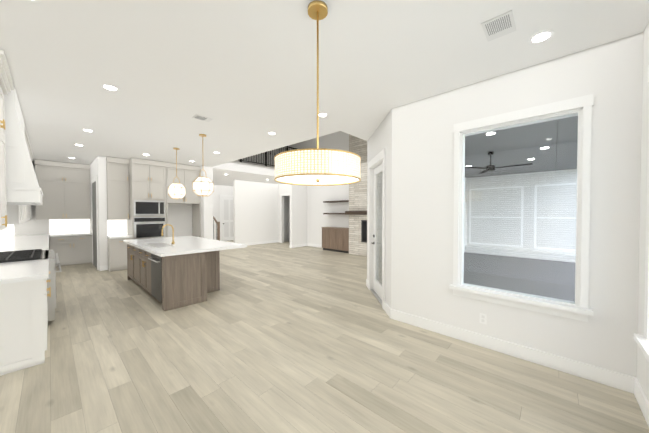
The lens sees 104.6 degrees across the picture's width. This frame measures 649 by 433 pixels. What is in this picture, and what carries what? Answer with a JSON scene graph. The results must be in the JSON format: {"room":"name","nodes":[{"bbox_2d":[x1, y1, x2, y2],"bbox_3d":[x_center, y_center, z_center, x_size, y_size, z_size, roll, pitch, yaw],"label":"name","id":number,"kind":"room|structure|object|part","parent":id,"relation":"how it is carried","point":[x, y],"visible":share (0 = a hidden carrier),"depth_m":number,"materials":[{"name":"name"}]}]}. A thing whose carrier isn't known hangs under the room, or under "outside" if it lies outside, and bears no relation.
{"room":"kitchen","nodes":[
{"label":"kitchen","id":0,"kind":"room"},
{"bbox_2d":[0,85,7,232],"bbox_3d":[-3.567,-0.642,2.551,0.950,1.570,0.337,1,1,42],"label":"upper cabinet","id":1,"kind":"object","parent":0,"relation":"attached to","point":[3,201],"depth_m":2.84,"materials":[{"name":"white wood"}]},
{"bbox_2d":[8,205,23,224],"bbox_3d":[-5.387,-0.669,4.210,0.537,1.570,0.337,1,1,42],"label":"upper cabinet","id":2,"kind":"object","parent":0,"relation":"attached to","point":[15,212],"depth_m":4.15,"materials":[{"name":"white wood"}]},
{"bbox_2d":[24,205,27,220],"bbox_3d":[-6.420,-0.685,5.153,0.589,1.570,0.337,1,1,42],"label":"upper cabinet","id":3,"kind":"object","parent":0,"relation":"attached to","point":[25,206],"depth_m":5.48,"materials":[{"name":"white wood"}]},
{"bbox_2d":[28,205,30,220],"bbox_3d":[-7.474,-0.701,6.114,0.590,1.570,0.337,1,1,42],"label":"upper cabinet","id":4,"kind":"object","parent":0,"relation":"attached to","point":[29,206],"depth_m":6.43,"materials":[{"name":"white wood"}]},
{"bbox_2d":[14,162,49,249],"bbox_3d":[-8.266,-0.111,7.677,0.150,3.080,1.570,1,1,42],"label":"wall","id":5,"kind":"structure","parent":0,"point":[33,226],"depth_m":7.32,"materials":[{"name":"white paint"}]},
{"bbox_2d":[90,156,107,270],"bbox_3d":[-6.848,-0.109,7.561,2.400,3.080,0.170,1,1,42],"label":"wall","id":6,"kind":"structure","parent":0,"point":[98,167],"depth_m":6.76,"materials":[{"name":"white paint"}]},
{"bbox_2d":[91,176,98,269],"bbox_3d":[-6.611,0.162,7.218,1.220,2.550,0.019,1,1,42],"label":"pantry door","id":7,"kind":"structure","parent":6,"relation":"in","point":[94,201],"depth_m":7.18,"materials":[{"name":"grey wood"}]},
{"bbox_2d":[168,204,191,236],"bbox_3d":[-5.302,-0.116,8.033,0.150,3.080,2.610,1,1,42],"label":"wall","id":8,"kind":"structure","parent":0,"point":[180,218],"depth_m":8.43,"materials":[{"name":"white paint"}]},
{"bbox_2d":[200,166,212,238],"bbox_3d":[-4.136,-0.125,8.532,0.900,3.080,0.300,1,1,42],"label":"wall","id":9,"kind":"structure","parent":0,"point":[207,217],"depth_m":8.21,"materials":[{"name":"white paint"}]},
{"bbox_2d":[213,185,232,240],"bbox_3d":[-6.178,-0.203,13.304,0.150,3.080,4.000,1,1,42],"label":"wall","id":10,"kind":"structure","parent":0,"point":[223,190],"depth_m":13.61,"materials":[{"name":"white paint"}]},
{"bbox_2d":[219,194,232,240],"bbox_3d":[-5.377,0.040,14.057,0.024,2.570,1.005,1,1,42],"label":"door frame","id":11,"kind":"structure","parent":10,"relation":"attached to","point":[220,195],"depth_m":13.74,"materials":[{"name":"white wood"}]},
{"bbox_2d":[222,197,232,240],"bbox_3d":[-5.323,0.105,14.059,0.097,2.420,0.860,1,1,42],"label":"door","id":12,"kind":"structure","parent":10,"relation":"in","point":[227,218],"depth_m":13.97,"materials":[{"name":"white wood"}]},
{"bbox_2d":[233,149,287,243],"bbox_3d":[-3.799,-1.740,11.880,0.150,6.200,5.160,1,1,42],"label":"wall","id":13,"kind":"structure","parent":0,"point":[255,211],"depth_m":12.32,"materials":[{"name":"white paint"}]},
{"bbox_2d":[240,240,278,245],"bbox_3d":[-3.268,1.282,12.389,0.016,0.140,2.466,1,1,42],"label":"baseboard","id":14,"kind":"structure","parent":13,"relation":"attached to","point":[272,241],"depth_m":12.50,"materials":[{"name":"white wood"}]},
{"bbox_2d":[288,196,289,241],"bbox_3d":[-1.417,-0.203,13.293,1.700,3.080,0.100,1,1,42],"label":"wall beyond the room","id":15,"kind":"structure","parent":0,"point":[289,218],"depth_m":13.70,"materials":[{"name":"grey paint"}]},
{"bbox_2d":[290,185,306,244],"bbox_3d":[-1.186,-0.173,11.506,0.150,3.080,0.930,1,1,42],"label":"wall","id":16,"kind":"structure","parent":0,"point":[298,214],"depth_m":11.40,"materials":[{"name":"white paint"}]},
{"bbox_2d":[291,243,306,247],"bbox_3d":[-1.148,1.298,11.464,0.036,0.140,0.916,1,1,42],"label":"baseboard","id":17,"kind":"structure","parent":16,"relation":"attached to","point":[305,244],"depth_m":11.40,"materials":[{"name":"white wood"}]},
{"bbox_2d":[278,131,348,244],"bbox_3d":[-0.519,-1.735,11.603,10.870,6.200,0.150,1,1,42],"label":"wall","id":18,"kind":"structure","parent":0,"point":[317,208],"depth_m":11.12,"materials":[{"name":"white paint"}]},
{"bbox_2d":[280,193,289,242],"bbox_3d":[-1.890,0.066,12.763,1.140,2.560,0.025,1,1,42],"label":"door frame","id":19,"kind":"structure","parent":18,"relation":"attached to","point":[281,195],"depth_m":13.09,"materials":[{"name":"white wood"}]},
{"bbox_2d":[307,243,321,247],"bbox_3d":[-0.324,1.299,11.362,1.350,0.140,0.016,1,1,42],"label":"baseboard","id":20,"kind":"structure","parent":18,"relation":"attached to","point":[308,244],"depth_m":11.47,"materials":[{"name":"white wood"}]},
{"bbox_2d":[323,200,348,202],"bbox_3d":[0.612,-0.644,10.302,1.558,0.060,0.267,1,1,42],"label":"shelf","id":21,"kind":"object","parent":18,"relation":"attached to","point":[335,201],"visible":0.64,"depth_m":10.32,"materials":[{"name":"brown wood"}]},
{"bbox_2d":[0,240,648,432],"bbox_3d":[-2.063,1.485,7.344,14.400,0.100,9.800,1,1,42],"label":"floor","id":22,"kind":"structure","parent":0,"point":[278,337],"depth_m":2.48,"materials":[{"name":"brown wood"}]},
{"bbox_2d":[0,277,47,375],"bbox_3d":[-3.568,1.069,2.790,1.237,0.880,0.648,1,1,42],"label":"base cabinet","id":23,"kind":"object","parent":22,"relation":"on","point":[23,314],"depth_m":2.50,"materials":[{"name":"white wood"}]},
{"bbox_2d":[0,261,47,284],"bbox_3d":[-3.550,0.608,2.780,1.267,0.042,0.668,1,1,42],"label":"countertop","id":24,"kind":"structure","parent":23,"relation":"on","point":[12,272],"depth_m":2.72,"materials":[{"name":"white stone"}]},
{"bbox_2d":[0,234,47,251],"bbox_3d":[-6.717,0.561,5.668,4.854,0.042,0.668,1,1,42],"label":"countertop","id":25,"kind":"structure","parent":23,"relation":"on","point":[28,242],"depth_m":5.22,"materials":[{"name":"white stone"}]},
{"bbox_2d":[0,249,61,320],"bbox_3d":[-4.426,1.016,3.676,1.212,0.958,0.779,1,1,42],"label":"range","id":26,"kind":"object","parent":22,"relation":"on","point":[27,255],"visible":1,"depth_m":3.49,"materials":[{"name":"silver metal"}]},
{"bbox_2d":[35,159,91,266],"bbox_3d":[-7.809,-0.107,7.544,0.699,3.077,1.145,1,1,42],"label":"run of kitchen cabinets in the alcove","id":27,"kind":"object","parent":22,"relation":"on","point":[65,208],"visible":0.96,"depth_m":7.55,"materials":[{"name":"grey wood"}]},
{"bbox_2d":[106,156,200,271],"bbox_3d":[-5.077,-0.108,7.624,0.728,3.077,2.304,1,1,42],"label":"kitchen cabinets","id":28,"kind":"object","parent":22,"relation":"on","point":[139,199],"visible":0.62,"depth_m":7.12,"materials":[{"name":"grey wood"}]},
{"bbox_2d":[127,244,230,310],"bbox_3d":[-3.214,1.029,5.280,2.790,0.880,1.150,1,1,42],"label":"kitchen island","id":29,"kind":"object","parent":22,"relation":"on","point":[170,273],"depth_m":4.31,"materials":[{"name":"brown wood"}]},
{"bbox_2d":[123,236,246,255],"bbox_3d":[-3.103,0.563,5.387,2.920,0.048,1.470,1,1,42],"label":"island countertop","id":30,"kind":"structure","parent":29,"relation":"on","point":[166,246],"depth_m":4.85,"materials":[{"name":"white stone"}]},
{"bbox_2d":[213,216,219,250],"bbox_3d":[-5.864,-0.045,11.009,3.390,2.840,1.010,1,1,42],"label":"stairs","id":31,"kind":"structure","parent":22,"relation":"on","point":[217,230],"depth_m":10.24,"materials":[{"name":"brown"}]},
{"bbox_2d":[321,227,324,249],"bbox_3d":[0.191,0.917,10.591,0.422,0.930,0.447,1,1,42],"label":"base cabinet","id":32,"kind":"object","parent":22,"relation":"on","point":[323,228],"depth_m":10.51,"materials":[{"name":"brown wood"}]},
{"bbox_2d":[325,227,332,250],"bbox_3d":[0.444,0.921,10.360,0.474,0.930,0.447,1,1,42],"label":"base cabinet","id":33,"kind":"object","parent":22,"relation":"on","point":[328,230],"depth_m":10.31,"materials":[{"name":"brown wood"}]},
{"bbox_2d":[333,227,340,250],"bbox_3d":[0.717,0.925,10.111,0.473,0.930,0.447,1,1,42],"label":"base cabinet","id":34,"kind":"object","parent":22,"relation":"on","point":[336,239],"depth_m":10.03,"materials":[{"name":"brown wood"}]},
{"bbox_2d":[341,227,348,252],"bbox_3d":[0.971,0.929,9.879,0.422,0.930,0.447,1,1,42],"label":"base cabinet","id":35,"kind":"object","parent":22,"relation":"on","point":[344,231],"depth_m":9.76,"materials":[{"name":"brown wood"}]},
{"bbox_2d":[345,134,366,256],"bbox_3d":[1.842,-1.689,8.865,2.250,6.197,0.707,1,1,42],"label":"stone fireplace","id":36,"kind":"object","parent":22,"relation":"on","point":[357,212],"visible":0.29,"depth_m":9.14,"materials":[{"name":"beige stone"}]},
{"bbox_2d":[0,0,648,185],"bbox_3d":[-2.315,-1.815,7.013,14.400,0.350,9.050,1,1,42],"label":"ceiling","id":37,"kind":"structure","parent":0,"point":[242,74],"depth_m":2.54,"materials":[{"name":"white paint"}]},
{"bbox_2d":[101,84,118,90],"bbox_3d":[-2.604,-1.572,3.050,0.168,0.006,0.168,0,1,-3],"label":"recessed light","id":38,"kind":"object","parent":37,"relation":"in","point":[109,87],"depth_m":3.04,"materials":[{"name":"white plastic"}]},
{"bbox_2d":[168,148,185,199],"bbox_3d":[-3.493,-1.017,5.928,0.357,1.210,0.358,0,1,7],"label":"globe pendant light","id":39,"kind":"object","parent":37,"relation":"hanging from","point":[176,191],"visible":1,"depth_m":5.83,"materials":[{"name":"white glass"}]},
{"bbox_2d":[192,114,212,121],"bbox_3d":[-1.955,-1.586,4.028,0.180,0.009,0.260,1,1,42],"label":"ceiling vent","id":40,"kind":"object","parent":37,"relation":"in","point":[203,118],"visible":1,"depth_m":4.03,"materials":[{"name":"white metal"}]},
{"bbox_2d":[192,134,213,196],"bbox_3d":[-2.377,-1.000,4.910,0.357,1.210,0.358,0,1,7],"label":"globe pendant light","id":41,"kind":"object","parent":37,"relation":"hanging from","point":[203,186],"visible":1,"depth_m":4.81,"materials":[{"name":"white glass"}]},
{"bbox_2d":[240,146,296,165],"bbox_3d":[-2.359,-2.571,10.113,0.060,1.060,4.470,1,1,42],"label":"balcony railing","id":42,"kind":"object","parent":37,"relation":"on","point":[266,164],"visible":0.21,"depth_m":10.10,"materials":[{"name":"grey metal"}]},
{"bbox_2d":[274,0,360,185],"bbox_3d":[-0.051,-0.910,1.882,0.648,1.292,0.648,1,1,42],"label":"drum pendant light","id":43,"kind":"object","parent":37,"relation":"hanging from","point":[317,166],"visible":0.98,"depth_m":1.67,"materials":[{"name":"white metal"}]},
{"bbox_2d":[319,113,327,116],"bbox_3d":[-0.031,-1.586,3.897,0.168,0.006,0.168,1,1,33],"label":"recessed light","id":44,"kind":"object","parent":37,"relation":"in","point":[320,114],"depth_m":3.87,"materials":[{"name":"white plastic"}]},
{"bbox_2d":[481,10,515,41],"bbox_3d":[1.427,-1.554,2.053,0.200,0.009,0.280,1,1,42],"label":"ceiling vent","id":45,"kind":"object","parent":37,"relation":"in","point":[501,25],"visible":1,"depth_m":2.04,"materials":[{"name":"white metal"}]},
{"bbox_2d":[528,30,553,43],"bbox_3d":[1.875,-1.558,2.173,0.168,0.006,0.168,0,1,15],"label":"recessed light","id":46,"kind":"object","parent":37,"relation":"in","point":[541,36],"depth_m":2.16,"materials":[{"name":"white plastic"}]},
{"bbox_2d":[367,109,391,307],"bbox_3d":[1.022,-0.059,4.522,0.150,3.080,1.669,0,1,-3],"label":"wall","id":47,"kind":"structure","parent":0,"point":[379,140],"depth_m":3.94,"materials":[{"name":"white paint"}]},
{"bbox_2d":[372,163,382,299],"bbox_3d":[0.999,0.257,4.582,0.100,2.418,0.908,0,1,-3],"label":"patio door","id":48,"kind":"structure","parent":47,"relation":"in","point":[377,286],"depth_m":4.87,"materials":[{"name":"white wood"}]},
{"bbox_2d":[366,148,390,317],"bbox_3d":[1.009,0.191,4.526,0.176,2.580,1.669,0,1,-3],"label":"door frame","id":49,"kind":"structure","parent":47,"relation":"attached to","point":[378,159],"depth_m":5.00,"materials":[{"name":"white wood"}]},
{"bbox_2d":[391,32,643,377],"bbox_3d":[1.976,-0.033,2.917,2.500,3.080,0.200,1,1,42],"label":"wall","id":50,"kind":"structure","parent":0,"point":[609,76],"depth_m":2.54,"materials":[{"name":"white paint"}]},
{"bbox_2d":[479,313,486,324],"bbox_3d":[1.843,1.180,2.917,0.070,0.115,0.008,1,1,42],"label":"electrical outlet plate","id":51,"kind":"object","parent":50,"relation":"attached to","point":[483,318],"visible":1,"depth_m":2.91,"materials":[{"name":"white plastic"}]},
{"bbox_2d":[391,309,632,392],"bbox_3d":[1.819,1.437,2.939,2.270,0.140,0.016,1,1,42],"label":"baseboard","id":52,"kind":"structure","parent":50,"relation":"attached to","point":[621,381],"depth_m":2.64,"materials":[{"name":"white wood"}]},
{"bbox_2d":[449,94,593,321],"bbox_3d":[2.084,-0.083,2.775,1.220,2.105,0.265,1,1,42],"label":"window","id":53,"kind":"structure","parent":50,"relation":"in","point":[581,109],"depth_m":2.60,"materials":[{"name":"white"}]},
{"bbox_3d":[2.065,-0.085,2.754,1.010,1.860,0.006,1,1,42],"label":"patio window glass","id":54,"kind":"part","parent":53,"relation":"part of","materials":[{"name":"clear glass"}]},
{"bbox_2d":[465,169,576,262],"bbox_3d":[7.041,-0.026,9.235,3.530,3.140,0.500,1,1,42],"label":"brick wall","id":55,"kind":"structure","parent":0,"point":[530,218],"depth_m":9.08,"materials":[{"name":"white"}]},
{"bbox_2d":[637,22,648,400],"bbox_3d":[1.387,0.006,0.565,0.200,3.080,4.470,1,1,42],"label":"wall","id":56,"kind":"structure","parent":0,"point":[642,370],"depth_m":2.05,"materials":[{"name":"white paint"}]},
{"bbox_2d":[632,377,648,426],"bbox_3d":[1.317,1.474,0.673,0.016,0.140,4.040,1,1,42],"label":"baseboard","id":57,"kind":"structure","parent":56,"relation":"attached to","point":[637,390],"depth_m":1.99,"materials":[{"name":"white wood"}]},
{"bbox_2d":[634,65,648,362],"bbox_3d":[1.700,-0.028,0.956,0.265,2.205,2.490,1,1,42],"label":"window","id":58,"kind":"structure","parent":56,"relation":"in","point":[642,341],"depth_m":1.88,"materials":[{"name":"white"}]},
{"bbox_3d":[-5.297,-0.047,3.772,14.400,3.080,0.200,1,1,42],"label":"wall","id":59,"kind":"structure","parent":0,"visible":0},
{"bbox_2d":[4,88,42,204],"bbox_3d":[-4.460,-0.884,3.548,1.696,1.392,0.612,1,1,42],"label":"range hood","id":60,"kind":"object","parent":59,"relation":"attached to","point":[22,186],"visible":0.94,"depth_m":3.08,"materials":[{"name":"white paint"}]},
{"label":"outside","id":61,"kind":"structure","parent":0,"visible":0},
{"bbox_2d":[378,172,466,283],"bbox_3d":[3.568,-0.005,7.936,0.150,3.140,7.100,1,1,42],"label":"wall","id":62,"kind":"structure","parent":61,"point":[465,223],"depth_m":5.34,"materials":[{"name":"white paint"}]},
{"bbox_2d":[464,252,574,301],"bbox_3d":[4.438,1.535,6.407,3.530,0.110,8.225,1,1,42],"label":"floor","id":63,"kind":"structure","parent":61,"point":[563,294],"depth_m":6.37,"materials":[{"name":"concrete"}]},
{"bbox_2d":[465,116,577,177],"bbox_3d":[4.438,-1.624,6.355,3.530,0.150,8.225,1,1,42],"label":"ceiling","id":64,"kind":"structure","parent":61,"point":[551,129],"depth_m":5.62,"materials":[{"name":"grey paint"}]},
{"bbox_2d":[465,151,531,173],"bbox_3d":[4.032,-1.321,5.838,1.252,0.440,1.376,1,1,42],"label":"patio ceiling fan","id":65,"kind":"object","parent":64,"relation":"hanging from","point":[490,165],"depth_m":5.83,"materials":[{"name":"brown metal"}]}
]}

